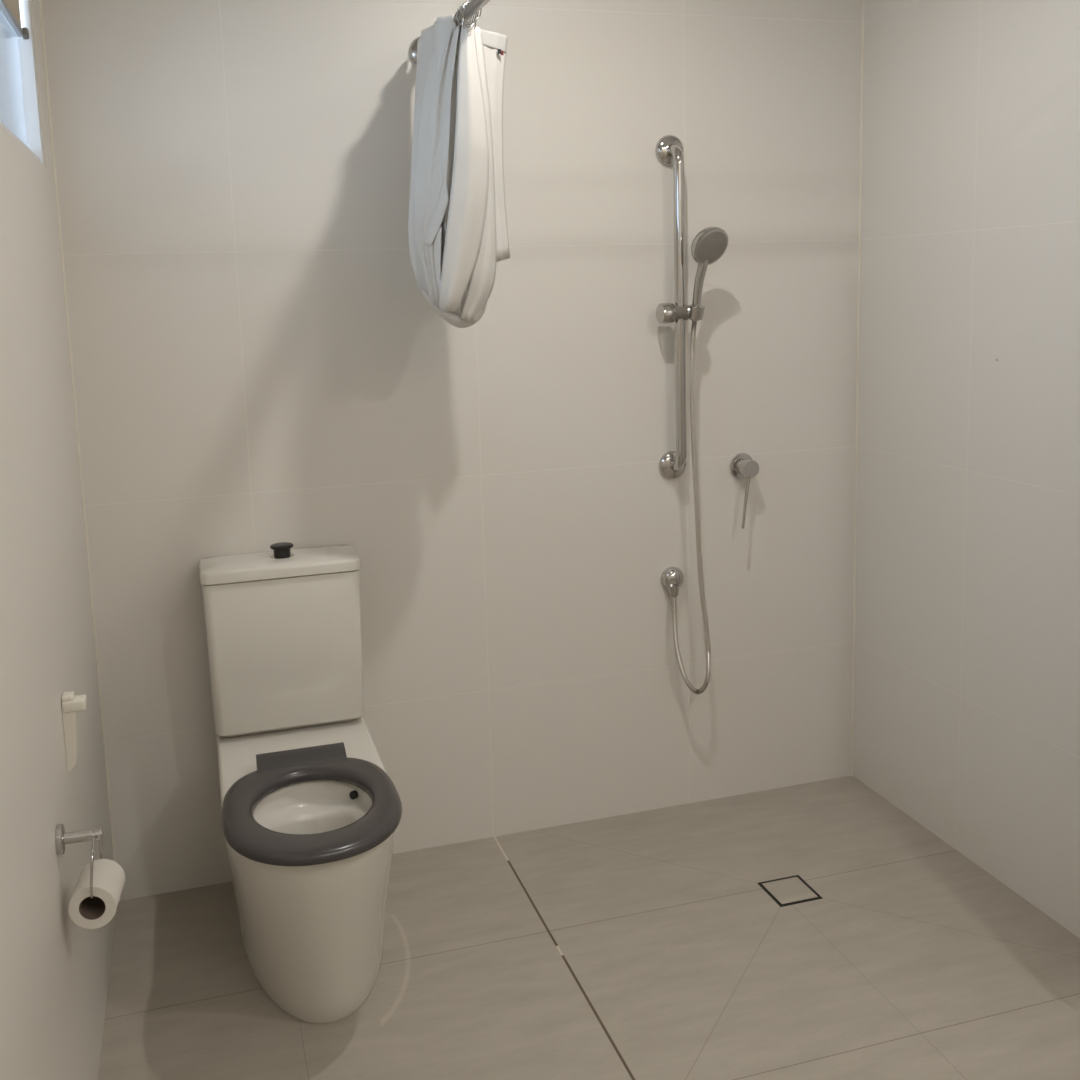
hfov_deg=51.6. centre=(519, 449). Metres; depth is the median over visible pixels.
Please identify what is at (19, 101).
window
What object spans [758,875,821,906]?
floor drain
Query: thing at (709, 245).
shower
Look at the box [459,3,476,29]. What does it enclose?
curtain ring
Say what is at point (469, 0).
curtain ring
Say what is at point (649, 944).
floor
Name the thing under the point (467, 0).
curtain ring
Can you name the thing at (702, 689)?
shower hose
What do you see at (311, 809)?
toilet
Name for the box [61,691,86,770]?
wall bracket
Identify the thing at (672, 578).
outlet
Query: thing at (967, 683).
wall
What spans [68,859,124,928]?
toilet roll
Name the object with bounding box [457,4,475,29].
curtain ring
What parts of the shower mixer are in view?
plate, lever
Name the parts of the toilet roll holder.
wall plate, arm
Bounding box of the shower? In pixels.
[691,227,727,320]
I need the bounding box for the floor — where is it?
[98,776,1079,1079]
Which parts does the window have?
pane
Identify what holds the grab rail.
attached to the wall at (260, 358)
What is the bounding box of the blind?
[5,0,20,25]
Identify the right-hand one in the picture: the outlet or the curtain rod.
the outlet
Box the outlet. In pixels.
[661,566,683,596]
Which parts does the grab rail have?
knob, shower bracket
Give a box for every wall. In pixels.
[0,0,116,1079]
[41,0,861,900]
[853,0,1079,937]
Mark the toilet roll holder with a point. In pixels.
(62, 838)
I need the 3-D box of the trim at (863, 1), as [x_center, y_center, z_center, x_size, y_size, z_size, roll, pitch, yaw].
[0.989,-0.250,3.270,0.008,2.540,0.008,-4,9,-16]
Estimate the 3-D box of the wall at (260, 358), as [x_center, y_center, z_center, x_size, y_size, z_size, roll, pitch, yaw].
[-0.058,-0.185,3.039,2.426,2.540,0.140,-4,9,-16]
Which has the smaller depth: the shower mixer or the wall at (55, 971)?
the wall at (55, 971)
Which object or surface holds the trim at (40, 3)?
attached to the wall at (260, 358)
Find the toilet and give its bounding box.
[199,542,401,1023]
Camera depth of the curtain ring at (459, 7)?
2.41 m
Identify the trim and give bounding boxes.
[39,0,119,900]
[851,0,864,775]
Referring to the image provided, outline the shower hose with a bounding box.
[672,321,710,693]
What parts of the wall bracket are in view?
plate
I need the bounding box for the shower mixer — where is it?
[730,453,758,528]
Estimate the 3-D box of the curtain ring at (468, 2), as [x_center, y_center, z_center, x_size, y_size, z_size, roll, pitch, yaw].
[-0.107,-0.917,2.359,0.041,0.062,0.006,-7,10,-32]
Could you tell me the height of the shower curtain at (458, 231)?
0.695 m
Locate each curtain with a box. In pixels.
[408,14,509,327]
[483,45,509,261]
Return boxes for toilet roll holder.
[55,824,102,898]
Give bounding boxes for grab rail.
[655,135,704,478]
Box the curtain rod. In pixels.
[409,0,489,64]
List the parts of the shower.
handle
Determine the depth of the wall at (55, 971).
1.91 m
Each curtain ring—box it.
[454,7,472,26]
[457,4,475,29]
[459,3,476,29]
[461,2,476,28]
[463,0,481,24]
[464,0,478,27]
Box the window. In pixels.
[0,0,43,164]

